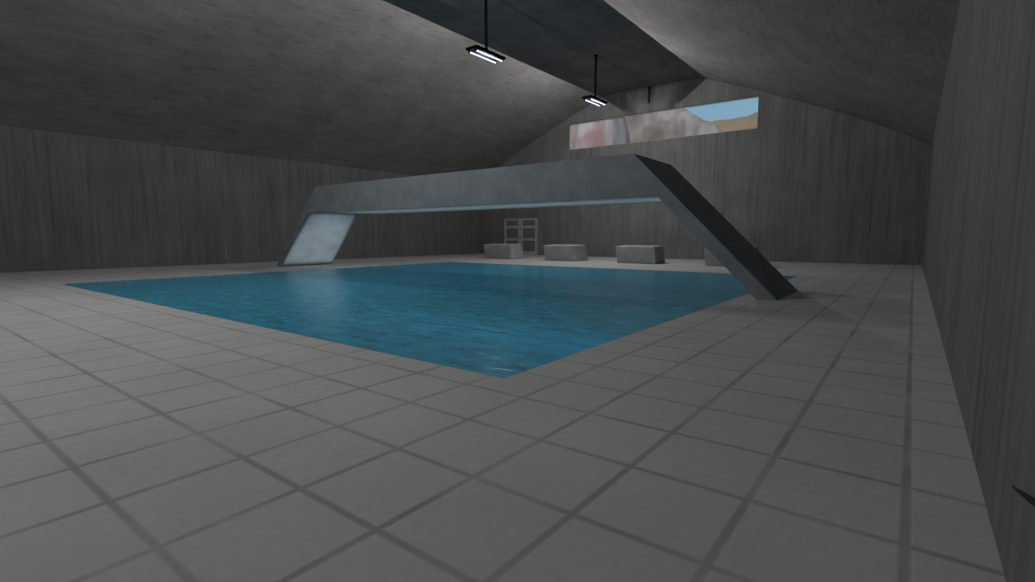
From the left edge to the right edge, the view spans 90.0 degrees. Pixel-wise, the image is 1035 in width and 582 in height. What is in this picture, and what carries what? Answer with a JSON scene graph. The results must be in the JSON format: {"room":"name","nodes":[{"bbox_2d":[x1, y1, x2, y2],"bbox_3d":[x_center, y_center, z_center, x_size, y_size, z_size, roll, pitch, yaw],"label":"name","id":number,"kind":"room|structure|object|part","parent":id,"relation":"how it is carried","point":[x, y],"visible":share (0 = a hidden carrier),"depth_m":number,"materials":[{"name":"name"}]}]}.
{"room":"indoor swimming pool","nodes":[
{"label":"indoor swimming pool","id":0,"kind":"room"},
{"bbox_2d":[0,125,479,272],"bbox_3d":[-15.959,-5.080,31.787,0.350,6.620,41.500,5,8,37],"label":"wall","id":1,"kind":"structure","parent":0,"point":[68,201],"depth_m":27.66,"materials":[{"name":"concrete"}]},
{"bbox_2d":[0,0,960,175],"bbox_3d":[-2.913,-10.244,21.243,32.450,6.280,41.500,5,8,37],"label":"ceiling","id":2,"kind":"structure","parent":0,"point":[392,86],"depth_m":24.78,"materials":[{"name":"concrete"}]},
{"bbox_2d":[466,0,505,63],"bbox_3d":[-1.390,-11.747,22.887,0.660,2.739,2.000,5,8,37],"label":"pendant lamp","id":3,"kind":"object","parent":2,"relation":"hanging from","point":[477,50],"visible":1,"depth_m":22.84,"materials":[{"name":"metal"}]},
{"bbox_3d":[-1.390,-11.855,22.876,0.135,2.520,0.135,5,8,37],"label":"hanging rod","id":4,"kind":"part","parent":3,"relation":"part of","materials":[{"name":"black metal"}]},
{"bbox_2d":[582,55,607,106],"bbox_3d":[4.640,-12.584,30.758,0.660,2.739,2.000,5,8,37],"label":"pendant lamp","id":5,"kind":"object","parent":2,"relation":"hanging from","point":[592,99],"visible":1,"depth_m":30.71,"materials":[{"name":"black metal"}]},
{"bbox_3d":[4.640,-12.692,30.746,0.135,2.520,0.135,5,8,37],"label":"hanging rod","id":6,"kind":"part","parent":5,"relation":"part of","materials":[{"name":"black metal"}]},
{"bbox_2d":[0,253,1005,581],"bbox_3d":[-2.913,-0.613,22.267,33.150,0.250,41.500,5,8,37],"label":"floor","id":7,"kind":"structure","parent":0,"point":[817,432],"depth_m":3.91,"materials":[{"name":"grey tile"}]},
{"bbox_2d":[62,262,794,377],"bbox_3d":[-2.338,-0.400,19.416,19.930,0.001,18.950,5,8,37],"label":"pool water","id":8,"kind":"object","parent":7,"relation":"in","point":[496,320],"visible":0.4,"depth_m":12.95,"materials":[{"name":"blue liquid"}]},
{"bbox_2d":[484,244,523,258],"bbox_3d":[-0.980,-2.897,37.562,2.460,1.059,1.751,5,8,37],"label":"starting block","id":9,"kind":"object","parent":7,"relation":"on","point":[495,251],"visible":0.96,"depth_m":36.87,"materials":[{"name":"concrete"}]},
{"bbox_2d":[277,154,797,300],"bbox_3d":[-2.296,-2.653,21.356,24.470,4.000,2.950,5,8,37],"label":"concrete bridge","id":10,"kind":"object","parent":7,"relation":"on","point":[330,212],"visible":1,"depth_m":17.40,"materials":[{"name":"grey concrete"}]},
{"bbox_3d":[-10.736,-2.712,27.816,3.250,2.750,2.950,5,8,37],"label":"leg","id":11,"kind":"part","parent":10,"relation":"part of","materials":[{"name":"grey concrete"}]},
{"bbox_3d":[6.144,-1.352,15.029,3.250,2.750,2.950,5,8,37],"label":"leg","id":12,"kind":"part","parent":10,"relation":"part of","materials":[{"name":"grey concrete"}]},
{"bbox_2d":[544,244,587,260],"bbox_3d":[3.220,-2.559,34.380,2.460,1.059,1.751,5,8,37],"label":"starting block","id":13,"kind":"object","parent":7,"relation":"on","point":[554,252],"visible":1,"depth_m":33.72,"materials":[{"name":"concrete"}]},
{"bbox_2d":[616,245,664,263],"bbox_3d":[7.420,-2.221,31.199,2.460,1.059,1.751,5,8,37],"label":"starting block","id":14,"kind":"object","parent":7,"relation":"on","point":[641,254],"visible":0.98,"depth_m":30.54,"materials":[{"name":"concrete"}]},
{"bbox_2d":[704,247,758,265],"bbox_3d":[11.620,-1.883,28.017,2.460,1.059,1.751,5,8,37],"label":"starting block","id":15,"kind":"object","parent":7,"relation":"on","point":[710,259],"visible":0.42,"depth_m":27.97,"materials":[{"name":"concrete"}]},
{"bbox_2d":[480,77,931,264],"bbox_3d":[9.555,-8.807,37.855,33.150,12.750,0.350,5,8,37],"label":"wall","id":16,"kind":"structure","parent":0,"point":[810,183],"depth_m":32.88,"materials":[{"name":"concrete"}]},
{"bbox_2d":[504,218,537,254],"bbox_3d":[0.272,-4.733,45.077,3.560,3.120,0.160,5,8,37],"label":"door","id":17,"kind":"structure","parent":16,"relation":"in","point":[524,231],"depth_m":44.84,"materials":[{"name":"grey metal"}]},
{"bbox_3d":[-0.414,-5.959,45.543,1.350,0.460,0.050,5,8,37],"label":"panel","id":18,"kind":"part","parent":17,"relation":"part of","materials":[{"name":"grey glass"}]},
{"bbox_3d":[-0.414,-5.084,45.636,1.350,0.860,0.050,5,8,37],"label":"panel","id":19,"kind":"part","parent":17,"relation":"part of","materials":[{"name":"grey glass"}]},
{"bbox_3d":[-0.414,-3.990,45.752,1.350,0.900,0.050,5,8,37],"label":"panel","id":20,"kind":"part","parent":17,"relation":"part of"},
{"bbox_3d":[1.026,-5.843,44.452,1.350,0.460,0.050,5,8,37],"label":"panel","id":21,"kind":"part","parent":17,"relation":"part of","materials":[{"name":"grey glass"}]},
{"bbox_3d":[1.026,-4.968,44.545,1.350,0.860,0.050,5,8,37],"label":"panel","id":22,"kind":"part","parent":17,"relation":"part of","materials":[{"name":"grey glass"}]},
{"bbox_3d":[1.026,-3.874,44.661,1.350,0.900,0.050,5,8,37],"label":"panel","id":23,"kind":"part","parent":17,"relation":"part of","materials":[{"name":"grey glass"}]},
{"bbox_2d":[648,86,649,102],"bbox_3d":[9.414,-14.049,37.071,0.164,1.140,0.164,5,8,37],"label":"conduit pipe","id":24,"kind":"object","parent":16,"relation":"attached to","point":[648,86],"visible":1,"depth_m":37.00,"materials":[{"name":"black metal"}]},
{"bbox_2d":[569,96,758,149],"bbox_3d":[9.813,-11.883,37.413,14.200,2.040,0.080,5,8,37],"label":"window","id":25,"kind":"structure","parent":16,"relation":"in","point":[756,96],"depth_m":36.81,"materials":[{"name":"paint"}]},
{"bbox_2d":[922,0,1034,581],"bbox_3d":[10.132,-2.978,12.022,0.350,6.620,41.500,5,8,37],"label":"wall","id":26,"kind":"structure","parent":0,"point":[978,259],"depth_m":3.63,"materials":[{"name":"concrete"}]},
{"bbox_2d":[1012,486,1034,506],"bbox_3d":[1.757,0.736,1.685,0.041,0.467,1.681,5,8,37],"label":"wall rail","id":27,"kind":"object","parent":26,"relation":"attached to","point":[1031,500],"visible":1,"depth_m":2.07,"materials":[{"name":"black metal"}]},
{"label":"outside","id":28,"kind":"structure","parent":0,"visible":0},
{"bbox_3d":[46.747,-11.361,126.883,240.000,1.000,180.700,5,8,37],"label":"ground","id":29,"kind":"structure","parent":28,"visible":0},
{"bbox_2d":[570,117,629,149],"bbox_3d":[-0.672,-17.008,72.231,33.700,21.790,10.156,5,8,37],"label":"rock cliff","id":30,"kind":"structure","parent":29,"relation":"on","point":[613,131],"depth_m":60.52,"materials":[{"name":"pink stone"}]},
{"bbox_2d":[625,109,721,142],"bbox_3d":[18.725,-15.955,71.148,26.000,19.924,10.338,5,8,37],"label":"rock outcrop","id":31,"kind":"object","parent":29,"relation":"on","point":[680,122],"visible":0.15,"depth_m":67.22,"materials":[{"name":"grey stone"}]},
{"bbox_2d":[711,112,757,131],"bbox_3d":[46.956,-31.592,137.453,135.000,37.000,29.995,5,8,37],"label":"hill","id":32,"kind":"structure","parent":29,"relation":"on","point":[747,122],"depth_m":122.88,"materials":[{"name":"beige sand"}]}
]}

